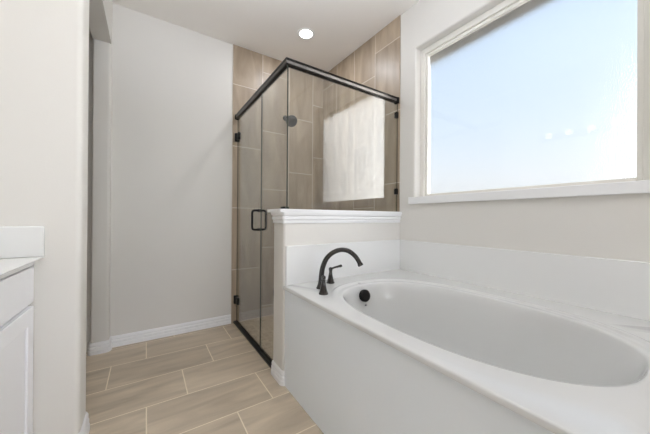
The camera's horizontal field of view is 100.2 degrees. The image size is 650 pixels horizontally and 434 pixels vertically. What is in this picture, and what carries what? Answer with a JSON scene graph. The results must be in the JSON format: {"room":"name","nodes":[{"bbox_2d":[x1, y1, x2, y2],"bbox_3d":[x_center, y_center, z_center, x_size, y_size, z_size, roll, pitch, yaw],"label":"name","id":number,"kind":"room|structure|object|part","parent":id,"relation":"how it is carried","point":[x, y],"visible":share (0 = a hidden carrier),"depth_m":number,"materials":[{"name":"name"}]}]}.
{"room":"bathroom","nodes":[
{"label":"bathroom","id":0,"kind":"room"},
{"bbox_2d":[0,0,399,433],"bbox_3d":[-0.566,-0.328,1.607,2.718,2.740,0.206,0,0,-33],"label":"wall","id":1,"kind":"structure","parent":0,"point":[44,44],"depth_m":1.15,"materials":[{"name":"white paint"}]},
{"bbox_2d":[78,412,89,433],"bbox_3d":[-1.394,0.992,1.085,0.678,0.087,0.204,0,0,-33],"label":"baseboard","id":2,"kind":"structure","parent":1,"relation":"attached to","point":[85,428],"depth_m":1.27,"materials":[{"name":"white paint"}]},
{"bbox_2d":[271,360,284,385],"bbox_3d":[-0.299,1.001,1.760,0.051,0.087,0.196,0,0,-33],"label":"baseboard","id":3,"kind":"structure","parent":1,"relation":"attached to","point":[277,373],"depth_m":1.72,"materials":[{"name":"white paint"}]},
{"bbox_2d":[267,209,401,222],"bbox_3d":[0.123,-0.002,2.038,1.090,0.090,0.215,0,0,-33],"label":"trim","id":4,"kind":"structure","parent":1,"relation":"attached to","point":[278,215],"depth_m":1.87,"materials":[{"name":"white paint"}]},
{"bbox_2d":[285,240,399,285],"bbox_3d":[0.190,0.315,1.972,1.039,0.262,0.016,0,0,-33],"label":"backsplash","id":5,"kind":"structure","parent":1,"relation":"attached to","point":[302,262],"depth_m":1.91,"materials":[{"name":"stone"}]},
{"bbox_2d":[86,3,322,351],"bbox_3d":[-1.409,-0.331,2.416,3.700,2.740,0.129,0,0,-33],"label":"wall","id":6,"kind":"structure","parent":0,"point":[172,84],"depth_m":2.49,"materials":[{"name":"white paint"}]},
{"bbox_2d":[89,0,112,342],"bbox_3d":[-1.475,-0.333,1.719,0.112,2.740,0.981,0,0,-33],"label":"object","id":7,"kind":"structure","parent":6,"relation":"attached to","point":[100,11],"depth_m":2.06,"materials":[{"name":"white paint"}]},
{"bbox_2d":[87,314,230,355],"bbox_3d":[-1.346,0.995,2.341,1.061,0.087,0.088,0,0,-33],"label":"baseboard","id":8,"kind":"structure","parent":6,"relation":"attached to","point":[101,347],"depth_m":2.31,"materials":[{"name":"white paint"}]},
{"bbox_2d":[283,115,296,126],"bbox_3d":[-0.383,-1.030,2.889,0.121,0.163,0.206,0,0,-33],"label":"shower fixture","id":9,"kind":"object","parent":6,"relation":"attached to","point":[292,120],"visible":0.94,"depth_m":2.83,"materials":[{"name":"black metal"}]},
{"bbox_2d":[86,314,323,433],"bbox_3d":[1.414,1.072,-1.252,6.200,0.056,9.550,0,0,-33],"label":"floor","id":10,"kind":"structure","parent":0,"point":[213,380],"depth_m":1.65,"materials":[{"name":"tile"}]},
{"bbox_2d":[0,267,33,433],"bbox_3d":[-0.747,0.617,-0.081,0.569,0.840,2.484,0,0,-33],"label":"vanity cabinet","id":11,"kind":"object","parent":10,"relation":"on","point":[16,289],"visible":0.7,"depth_m":0.97,"materials":[{"name":"white paint"}]},
{"bbox_3d":[-1.051,0.274,0.886,0.018,0.144,0.520,0,0,-33],"label":"drawer","id":12,"kind":"part","parent":11,"relation":"part of","materials":[{"name":"white paint"}]},
{"bbox_2d":[0,256,44,279],"bbox_3d":[-0.726,0.180,-0.080,0.599,0.034,2.504,0,0,-33],"label":"countertop","id":13,"kind":"structure","parent":11,"relation":"on","point":[8,266],"depth_m":0.96,"materials":[{"name":"stone"}]},
{"bbox_2d":[0,226,44,258],"bbox_3d":[-1.401,0.098,0.964,0.579,0.125,0.020,0,0,-33],"label":"side splash","id":14,"kind":"object","parent":13,"relation":"on","point":[15,241],"visible":1,"depth_m":1.08,"materials":[{"name":"stone"}]},
{"bbox_2d":[233,57,398,367],"bbox_3d":[-0.158,0.021,2.459,1.080,2.052,1.174,0,0,-33],"label":"shower enclosure","id":15,"kind":"object","parent":10,"relation":"on","point":[287,63],"visible":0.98,"depth_m":2.10,"materials":[{"name":"black metal"}]},
{"bbox_3d":[-0.677,0.032,2.382,0.008,1.958,0.656,0,0,-33],"label":"door","id":16,"kind":"part","parent":15,"relation":"part of","materials":[{"name":"clear glass"}]},
{"bbox_3d":[-0.548,0.024,2.124,0.061,0.173,0.023,0,0,-33],"label":"pull handle","id":17,"kind":"part","parent":15,"relation":"part of","materials":[{"name":"black metal"}]},
{"bbox_3d":[-0.490,0.024,2.162,0.061,0.173,0.023,0,0,-33],"label":"pull handle","id":18,"kind":"part","parent":15,"relation":"part of","materials":[{"name":"black metal"}]},
{"bbox_3d":[-0.368,0.028,1.913,0.008,1.988,0.456,0,0,-33],"label":"panel","id":19,"kind":"part","parent":15,"relation":"part of","materials":[{"name":"clear glass"}]},
{"bbox_3d":[-0.134,-0.981,2.476,1.031,0.042,1.169,0,0,-33],"label":"header rail","id":20,"kind":"part","parent":15,"relation":"part of","materials":[{"name":"black metal"}]},
{"bbox_3d":[0.185,-0.505,2.007,1.009,0.913,0.008,0,0,-33],"label":"panel","id":21,"kind":"part","parent":15,"relation":"part of","materials":[{"name":"clear glass"}]},
{"bbox_2d":[284,291,553,433],"bbox_3d":[0.619,0.750,1.299,1.029,0.600,1.603,0,0,-33],"label":"apron panel","id":22,"kind":"object","parent":10,"relation":"on","point":[347,380],"visible":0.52,"depth_m":1.05,"materials":[{"name":"white plastic"}]},
{"bbox_2d":[283,269,649,433],"bbox_3d":[0.619,0.622,1.285,1.047,0.404,1.604,0,0,-33],"label":"bathtub","id":23,"kind":"object","parent":22,"relation":"on","point":[564,368],"visible":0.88,"depth_m":1.15,"materials":[{"name":"white ceramic"}]},
{"bbox_2d":[316,247,362,294],"bbox_3d":[0.035,0.301,1.612,0.287,0.246,0.280,0,0,-33],"label":"tub faucet","id":24,"kind":"object","parent":23,"relation":"on","point":[321,285],"visible":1,"depth_m":1.59,"materials":[{"name":"black metal"}]},
{"bbox_3d":[-0.008,0.372,1.496,0.053,0.102,0.053,0,0,-33],"label":"handle","id":25,"kind":"part","parent":24,"relation":"part of","materials":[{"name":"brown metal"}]},
{"bbox_3d":[0.036,0.373,1.749,0.053,0.102,0.053,0,0,-33],"label":"handle","id":26,"kind":"part","parent":24,"relation":"part of","materials":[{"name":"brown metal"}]},
{"bbox_2d":[112,0,418,71],"bbox_3d":[1.433,-1.720,-1.246,6.200,0.060,9.550,0,0,-33],"label":"ceiling","id":27,"kind":"structure","parent":0,"point":[269,28],"depth_m":2.35,"materials":[{"name":"white paint"}]},
{"bbox_2d":[297,28,314,39],"bbox_3d":[-0.175,-1.690,2.511,0.160,0.006,0.160,0,0,-33],"label":"recessed light","id":28,"kind":"object","parent":27,"relation":"in","point":[303,33],"visible":1,"depth_m":2.50,"materials":[{"name":"white plastic"}]},
{"bbox_2d":[323,0,649,261],"bbox_3d":[1.337,-0.316,1.321,0.159,2.740,4.738,0,0,-33],"label":"wall","id":29,"kind":"structure","parent":0,"point":[617,226],"depth_m":2.16,"materials":[{"name":"white paint"}]},
{"bbox_2d":[400,240,649,320],"bbox_3d":[1.065,0.320,1.578,0.016,0.262,1.604,0,0,-33],"label":"backsplash","id":30,"kind":"structure","parent":29,"relation":"attached to","point":[621,287],"depth_m":1.43,"materials":[{"name":"stone"}]},
{"bbox_2d":[408,0,649,203],"bbox_3d":[1.086,-0.718,1.665,0.140,1.232,1.309,0,0,-33],"label":"window","id":31,"kind":"structure","parent":29,"relation":"in","point":[547,98],"depth_m":1.55,"materials":[{"name":"glass"}]},
{"bbox_3d":[1.067,-0.129,1.654,0.104,0.054,1.309,0,0,-33],"label":"sill","id":32,"kind":"part","parent":31,"relation":"part of","materials":[{"name":"white paint"}]}
]}

